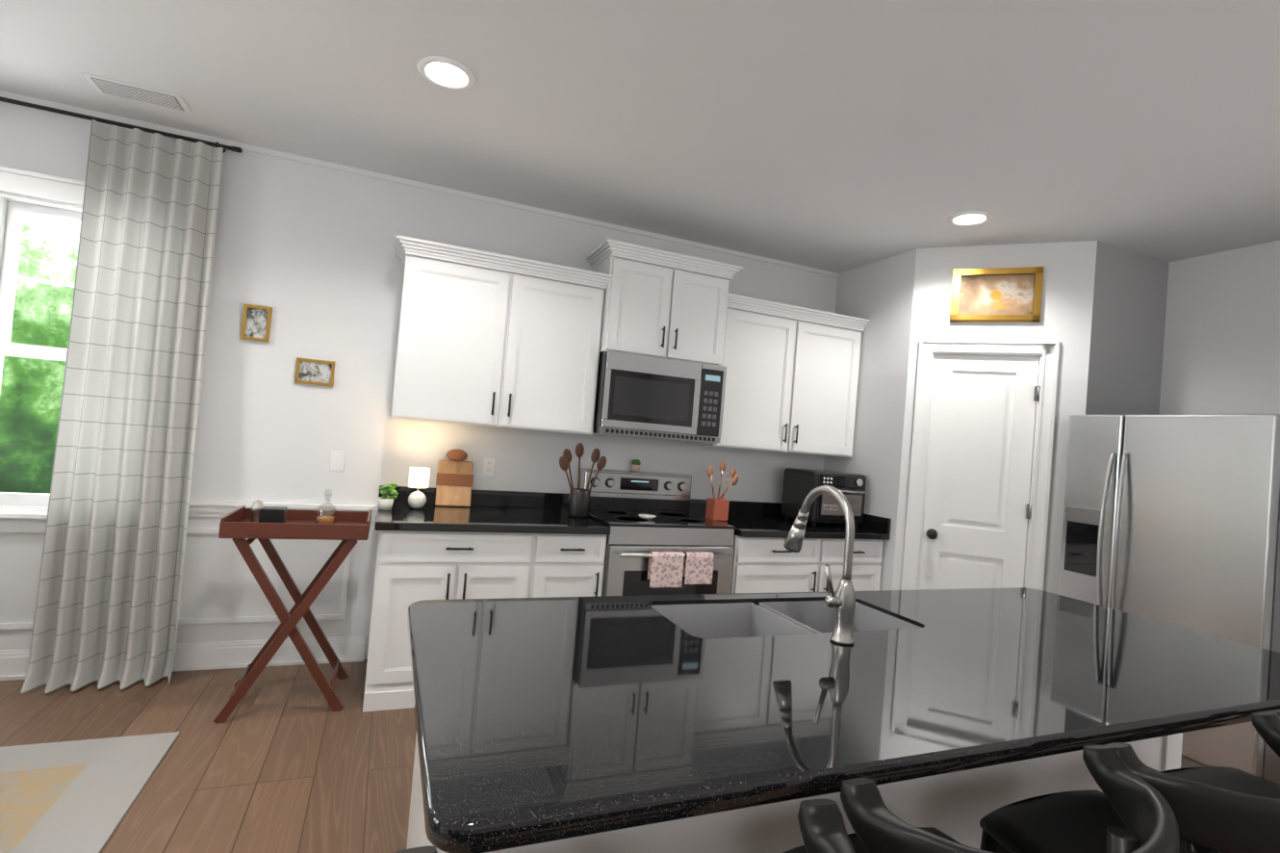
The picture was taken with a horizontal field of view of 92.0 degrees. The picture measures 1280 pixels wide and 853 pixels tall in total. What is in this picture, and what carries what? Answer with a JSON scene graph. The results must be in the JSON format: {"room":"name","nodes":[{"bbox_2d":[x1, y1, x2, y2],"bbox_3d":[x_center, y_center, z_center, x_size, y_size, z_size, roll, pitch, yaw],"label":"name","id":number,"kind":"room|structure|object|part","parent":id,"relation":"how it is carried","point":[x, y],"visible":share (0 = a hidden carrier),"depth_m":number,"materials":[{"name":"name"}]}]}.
{"room":"kitchen","nodes":[
{"label":"kitchen","id":0,"kind":"room"},
{"bbox_2d":[0,101,985,659],"bbox_3d":[-1.018,-0.008,3.838,8.300,2.780,0.150,5,-1,-22],"label":"wall","id":1,"kind":"structure","parent":0,"point":[308,255],"depth_m":3.50,"materials":[{"name":"white paint"}]},
{"bbox_2d":[0,622,33,630],"bbox_3d":[-2.858,0.734,3.017,0.630,0.500,0.012,5,-1,-22],"label":"trim","id":2,"kind":"structure","parent":1,"relation":"attached to","point":[9,626],"depth_m":2.96,"materials":[{"name":"white wood"}]},
{"bbox_2d":[0,200,81,507],"bbox_3d":[-3.157,-0.366,2.945,1.416,1.470,0.095,5,-1,-22],"label":"kitchen window","id":3,"kind":"structure","parent":1,"relation":"in","point":[11,258],"depth_m":3.01,"materials":[{"name":"white"}]},
{"bbox_2d":[0,165,85,533],"bbox_3d":[-3.155,-0.371,2.941,1.700,1.720,0.205,5,-1,-22],"label":"window frame","id":4,"kind":"structure","parent":1,"relation":"attached to","point":[39,189],"depth_m":2.97,"materials":[{"name":"white wood"}]},
{"bbox_2d":[0,96,242,153],"bbox_3d":[-3.111,-1.538,2.838,2.227,0.046,0.097,5,-1,-22],"label":"curtain rod","id":5,"kind":"object","parent":1,"relation":"attached to","point":[111,122],"visible":0.98,"depth_m":3.02,"materials":[{"name":"black metal"}]},
{"bbox_2d":[20,118,223,693],"bbox_3d":[-2.465,-0.109,2.996,0.560,2.685,0.202,5,-1,-22],"label":"curtain","id":6,"kind":"object","parent":5,"relation":"hanging from","point":[108,597],"visible":0.98,"depth_m":3.03,"materials":[{"name":"white fabric"}]},
{"bbox_2d":[0,635,365,680],"bbox_3d":[-3.166,1.125,2.889,3.450,0.135,0.028,5,-1,-22],"label":"baseboard","id":7,"kind":"structure","parent":1,"relation":"attached to","point":[188,656],"depth_m":3.27,"materials":[{"name":"white wood"}]},
{"bbox_2d":[240,303,272,342],"bbox_3d":[-2.058,-0.555,3.320,0.130,0.190,0.017,5,-1,-22],"label":"picture","id":8,"kind":"object","parent":1,"relation":"attached to","point":[256,321],"visible":1,"depth_m":3.32,"materials":[{"name":"gold metal"}]},
{"bbox_2d":[178,499,377,624],"bbox_3d":[-1.993,0.738,3.355,1.000,0.645,0.032,5,-1,-22],"label":"trim","id":9,"kind":"structure","parent":1,"relation":"attached to","point":[210,508],"depth_m":3.31,"materials":[{"name":"white wood"}]},
{"bbox_2d":[294,357,335,386],"bbox_3d":[-1.800,-0.301,3.427,0.190,0.140,0.017,5,-1,-22],"label":"picture","id":10,"kind":"object","parent":1,"relation":"attached to","point":[314,371],"visible":1,"depth_m":3.42,"materials":[{"name":"gold metal"}]},
{"bbox_2d":[329,450,345,471],"bbox_3d":[-1.702,0.195,3.477,0.072,0.116,0.010,5,-1,-22],"label":"light switch","id":11,"kind":"object","parent":1,"relation":"attached to","point":[337,460],"visible":1,"depth_m":3.48,"materials":[{"name":"white plastic"}]},
{"bbox_2d":[0,90,839,277],"bbox_3d":[-1.508,-1.434,3.534,6.570,0.030,0.012,5,-1,-22],"label":"crown molding","id":12,"kind":"structure","parent":1,"relation":"attached to","point":[252,148],"depth_m":3.56,"materials":[{"name":"white paint"}]},
{"bbox_2d":[482,457,495,476],"bbox_3d":[-0.925,0.249,3.792,0.072,0.116,0.009,5,-1,-22],"label":"outlet","id":13,"kind":"object","parent":1,"relation":"attached to","point":[489,464],"visible":1,"depth_m":3.79,"materials":[{"name":"white plastic"}]},
{"bbox_2d":[391,242,607,434],"bbox_3d":[-0.822,-0.452,3.651,1.128,0.910,0.328,5,-1,-22],"label":"upper cabinet","id":14,"kind":"object","parent":1,"relation":"attached to","point":[488,339],"depth_m":3.48,"materials":[{"name":"white wood"}]},
{"bbox_2d":[588,246,734,366],"bbox_3d":[0.118,-0.717,4.000,0.816,0.597,0.378,5,-1,-22],"label":"upper cabinet","id":15,"kind":"object","parent":1,"relation":"attached to","point":[668,308],"depth_m":3.81,"materials":[{"name":"white wood"}]},
{"bbox_2d":[592,350,726,442],"bbox_3d":[0.082,-0.172,3.966,0.800,0.486,0.427,5,-1,-22],"label":"microwave","id":16,"kind":"object","parent":15,"relation":"attached to","point":[643,396],"visible":1,"depth_m":3.75,"materials":[{"name":"silver metal"}]},
{"bbox_2d":[721,471,730,487],"bbox_3d":[0.618,0.381,4.417,0.072,0.116,0.009,5,-1,-22],"label":"outlet","id":17,"kind":"object","parent":1,"relation":"attached to","point":[726,477],"visible":0.83,"depth_m":4.41,"materials":[{"name":"white plastic"}]},
{"bbox_2d":[691,300,865,457],"bbox_3d":[0.985,-0.295,4.382,1.135,0.940,0.328,5,-1,-22],"label":"upper cabinet","id":18,"kind":"object","parent":1,"relation":"attached to","point":[791,378],"depth_m":4.22,"materials":[{"name":"white wood"}]},
{"bbox_2d":[917,354,1040,589],"bbox_3d":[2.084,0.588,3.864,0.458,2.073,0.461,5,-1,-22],"label":"pantry door","id":19,"kind":"structure","parent":1,"relation":"in","point":[974,527],"depth_m":3.87,"materials":[{"name":"white wood"}]},
{"bbox_3d":[1.853,0.684,3.922,0.089,0.064,0.089,5,-1,-22],"label":"knob","id":20,"kind":"part","parent":19,"relation":"part of","materials":[{"name":"black metal"}]},
{"bbox_3d":[2.346,0.548,3.735,0.018,1.590,0.027,5,-1,-22],"label":"pantry door hinge","id":21,"kind":"part","parent":19,"relation":"part of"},
{"bbox_2d":[901,338,1059,589],"bbox_3d":[2.095,0.549,3.884,0.766,2.178,0.122,4,-1,23],"label":"door frame","id":22,"kind":"structure","parent":1,"relation":"attached to","point":[1046,352],"depth_m":3.79,"materials":[{"name":"white wood"}]},
{"bbox_2d":[949,266,1044,322],"bbox_3d":[2.212,-0.818,3.847,0.490,0.336,0.032,4,-1,23],"label":"painting","id":23,"kind":"object","parent":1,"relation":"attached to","point":[1002,294],"visible":0.98,"depth_m":3.84,"materials":[{"name":"gold metal"}]},
{"bbox_2d":[0,659,1182,852],"bbox_3d":[0.366,1.454,0.096,8.300,0.060,8.160,5,-1,-22],"label":"floor","id":24,"kind":"structure","parent":0,"point":[284,758],"depth_m":2.48,"materials":[{"name":"brown wood"}]},
{"bbox_2d":[0,731,179,852],"bbox_3d":[-2.587,1.192,0.831,2.550,0.010,2.760,5,-1,-22],"label":"rug","id":25,"kind":"object","parent":24,"relation":"on","point":[76,796],"visible":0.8,"depth_m":2.16,"materials":[{"name":"white fabric"}]},
{"bbox_2d":[213,505,371,723],"bbox_3d":[-1.669,0.873,2.998,0.595,0.905,0.460,5,-1,-22],"label":"tray table","id":26,"kind":"object","parent":24,"relation":"on","point":[349,529],"visible":0.98,"depth_m":2.85,"materials":[{"name":"brown wood"}]},
{"bbox_2d":[250,499,263,522],"bbox_3d":[-1.879,0.415,3.037,0.060,0.110,0.060,5,-1,-22],"label":"figurine","id":27,"kind":"object","parent":26,"relation":"on","point":[257,505],"visible":0.73,"depth_m":3.02,"materials":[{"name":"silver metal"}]},
{"bbox_2d":[258,506,287,522],"bbox_3d":[-1.744,0.433,2.941,0.100,0.093,0.100,5,-1,-22],"label":"box","id":28,"kind":"object","parent":26,"relation":"on","point":[272,514],"visible":0.6,"depth_m":2.90,"materials":[{"name":"black metal"}]},
{"bbox_2d":[315,488,336,523],"bbox_3d":[-1.563,0.404,3.089,0.090,0.185,0.090,5,-1,-22],"label":"decanter","id":29,"kind":"object","parent":26,"relation":"on","point":[326,518],"visible":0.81,"depth_m":3.07,"materials":[{"name":"clear glass"}]},
{"bbox_2d":[362,485,610,711],"bbox_3d":[-0.865,0.889,3.438,1.172,1.000,0.723,5,-1,-22],"label":"base cabinet","id":30,"kind":"object","parent":24,"relation":"on","point":[492,544],"visible":0.69,"depth_m":3.13,"materials":[{"name":"white wood"}]},
{"bbox_2d":[378,482,398,510],"bbox_3d":[-1.348,0.373,3.311,0.098,0.142,0.111,5,-1,-22],"label":"potted plant","id":31,"kind":"object","parent":30,"relation":"on","point":[385,500],"visible":1,"depth_m":3.29,"materials":[{"name":"green plant"}]},
{"bbox_2d":[408,466,430,508],"bbox_3d":[-1.230,0.343,3.428,0.104,0.225,0.104,5,-1,-22],"label":"table lamp","id":32,"kind":"object","parent":30,"relation":"on","point":[419,477],"visible":1,"depth_m":3.39,"materials":[{"name":"white ceramic"}]},
{"bbox_2d":[435,449,473,506],"bbox_3d":[-1.101,0.303,3.680,0.210,0.337,0.073,5,-1,-22],"label":"cutting board","id":33,"kind":"object","parent":30,"relation":"on","point":[454,481],"visible":0.98,"depth_m":3.66,"materials":[{"name":"brown wood"}]},
{"bbox_2d":[559,442,606,517],"bbox_3d":[-0.358,0.314,3.671,0.286,0.434,0.124,5,-1,-22],"label":"utensil crock","id":34,"kind":"object","parent":30,"relation":"on","point":[579,502],"visible":1,"depth_m":3.64,"materials":[{"name":"black metal"}]},
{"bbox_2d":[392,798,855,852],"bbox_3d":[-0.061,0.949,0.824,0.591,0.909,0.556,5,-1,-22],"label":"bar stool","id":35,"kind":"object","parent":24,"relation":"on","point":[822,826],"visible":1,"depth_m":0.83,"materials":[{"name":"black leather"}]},
{"bbox_2d":[579,467,735,595],"bbox_3d":[0.062,0.888,3.794,0.792,1.168,0.756,5,-1,-22],"label":"range","id":36,"kind":"object","parent":24,"relation":"on","point":[634,539],"visible":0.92,"depth_m":3.61,"materials":[{"name":"silver metal"}]},
{"bbox_2d":[631,459,640,471],"bbox_3d":[-0.026,0.258,4.112,0.064,0.081,0.062,5,-1,-22],"label":"potted plant","id":37,"kind":"object","parent":36,"relation":"on","point":[635,465],"visible":1,"depth_m":4.09,"materials":[{"name":"beige"}]},
{"bbox_2d":[638,513,656,518],"bbox_3d":[0.041,0.540,3.695,0.110,0.020,0.108,5,-1,-22],"label":"spoon rest","id":38,"kind":"object","parent":36,"relation":"on","point":[646,516],"visible":1,"depth_m":3.67,"materials":[{"name":"white ceramic"}]},
{"bbox_2d":[647,551,687,587],"bbox_3d":[0.142,0.790,3.431,0.190,0.191,0.050,5,-1,-22],"label":"towel","id":39,"kind":"object","parent":36,"relation":"hanging from","point":[668,569],"depth_m":3.42,"materials":[{"name":"pink fabric"}]},
{"bbox_2d":[684,551,713,584],"bbox_3d":[0.327,0.799,3.506,0.170,0.176,0.050,5,-1,-22],"label":"towel","id":40,"kind":"object","parent":36,"relation":"hanging from","point":[699,567],"depth_m":3.49,"materials":[{"name":"pink fabric"}]},
{"bbox_2d":[689,498,891,593],"bbox_3d":[0.952,1.052,4.173,1.129,1.000,0.723,5,-1,-22],"label":"base cabinet","id":41,"kind":"object","parent":24,"relation":"on","point":[764,560],"visible":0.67,"depth_m":3.90,"materials":[{"name":"white wood"}]},
{"bbox_2d":[705,460,738,520],"bbox_3d":[0.536,0.420,4.066,0.240,0.384,0.110,5,-1,-22],"label":"utensil holder","id":42,"kind":"object","parent":41,"relation":"on","point":[717,508],"visible":1,"depth_m":4.03,"materials":[{"name":"red ceramic"}]},
{"bbox_2d":[781,467,866,527],"bbox_3d":[1.290,0.496,4.310,0.430,0.365,0.434,5,-1,-22],"label":"air fryer oven","id":43,"kind":"object","parent":41,"relation":"on","point":[799,485],"visible":0.92,"depth_m":4.18,"materials":[{"name":"black plastic"}]},
{"bbox_2d":[406,737,1182,852],"bbox_3d":[0.580,1.042,1.815,2.392,0.864,0.582,5,-1,-22],"label":"kitchen island","id":44,"kind":"object","parent":24,"relation":"on","point":[956,806],"depth_m":1.61,"materials":[{"name":"white"}]},
{"bbox_2d":[407,587,1279,852],"bbox_3d":[0.689,0.594,1.655,2.440,0.040,1.010,5,-1,-22],"label":"island countertop","id":45,"kind":"structure","parent":44,"relation":"on","point":[552,722],"depth_m":1.24,"materials":[{"name":"black stone"}]},
{"bbox_2d":[664,598,910,633],"bbox_3d":[0.426,0.669,1.833,0.776,0.200,0.361,5,-1,-22],"label":"sink","id":46,"kind":"object","parent":45,"relation":"in","point":[704,617],"depth_m":1.96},
{"bbox_2d":[783,485,855,644],"bbox_3d":[0.475,0.358,1.714,0.110,0.396,0.295,5,-1,-22],"label":"faucet","id":47,"kind":"object","parent":45,"relation":"on","point":[842,601],"visible":1,"depth_m":1.61,"materials":[{"name":"silver metal"}]},
{"bbox_2d":[782,744,1179,852],"bbox_3d":[0.518,1.001,1.059,0.592,0.909,0.548,5,-1,-22],"label":"bar stool","id":48,"kind":"object","parent":24,"relation":"on","point":[1143,809],"visible":0.88,"depth_m":0.92,"materials":[{"name":"black leather"}]},
{"bbox_2d":[979,713,1279,852],"bbox_3d":[1.054,1.049,1.275,0.592,0.909,0.550,5,-1,-22],"label":"bar stool","id":49,"kind":"object","parent":24,"relation":"on","point":[1211,819],"visible":0.69,"depth_m":1.30,"materials":[{"name":"black leather"}]},
{"bbox_2d":[1057,413,1279,784],"bbox_3d":[2.904,0.827,3.275,0.837,1.730,0.912,5,-1,-22],"label":"refrigerator","id":50,"kind":"object","parent":24,"relation":"on","point":[1172,519],"visible":0.69,"depth_m":3.01,"materials":[{"name":"silver metal"}]},
{"bbox_2d":[1160,711,1279,798],"bbox_3d":[1.552,1.094,1.475,0.591,0.909,0.553,5,-1,-22],"label":"bar stool","id":51,"kind":"object","parent":24,"relation":"on","point":[1232,779],"visible":0.31,"depth_m":1.68,"materials":[{"name":"black leather"}]},
{"bbox_2d":[0,0,1279,273],"bbox_3d":[0.598,-1.385,0.153,8.300,0.080,8.160,5,-1,-22],"label":"ceiling","id":52,"kind":"structure","parent":0,"point":[837,135],"depth_m":2.57,"materials":[{"name":"white paint"}]},
{"bbox_2d":[81,72,191,113],"bbox_3d":[-2.294,-1.521,2.834,0.360,0.012,0.170,5,-1,-22],"label":"ceiling vent","id":53,"kind":"object","parent":52,"relation":"in","point":[130,91],"visible":1,"depth_m":2.82,"materials":[{"name":"white metal"}]},
{"bbox_2d":[416,55,475,90],"bbox_3d":[-0.771,-1.405,2.469,0.224,0.012,0.224,5,-1,-22],"label":"recessed light","id":54,"kind":"object","parent":52,"relation":"in","point":[446,72],"visible":1,"depth_m":2.46,"materials":[{"name":"white plastic"}]},
{"bbox_2d":[947,210,992,226],"bbox_3d":[1.858,-1.169,3.490,0.224,0.012,0.224,5,-1,-22],"label":"recessed light","id":55,"kind":"object","parent":52,"relation":"in","point":[969,218],"visible":0.98,"depth_m":3.48,"materials":[{"name":"white"}]},
{"bbox_2d":[1135,240,1279,413],"bbox_3d":[4.495,0.385,1.030,0.150,2.780,6.467,5,-1,-22],"label":"wall","id":56,"kind":"structure","parent":0,"point":[1210,338],"depth_m":3.69,"materials":[{"name":"white paint"}]},
{"label":"outside","id":57,"kind":"structure","parent":0,"visible":0},
{"bbox_2d":[0,213,80,493],"bbox_3d":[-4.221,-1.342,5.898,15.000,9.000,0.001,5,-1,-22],"label":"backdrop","id":58,"kind":"structure","parent":57,"point":[33,306],"depth_m":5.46,"materials":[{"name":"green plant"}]}
]}

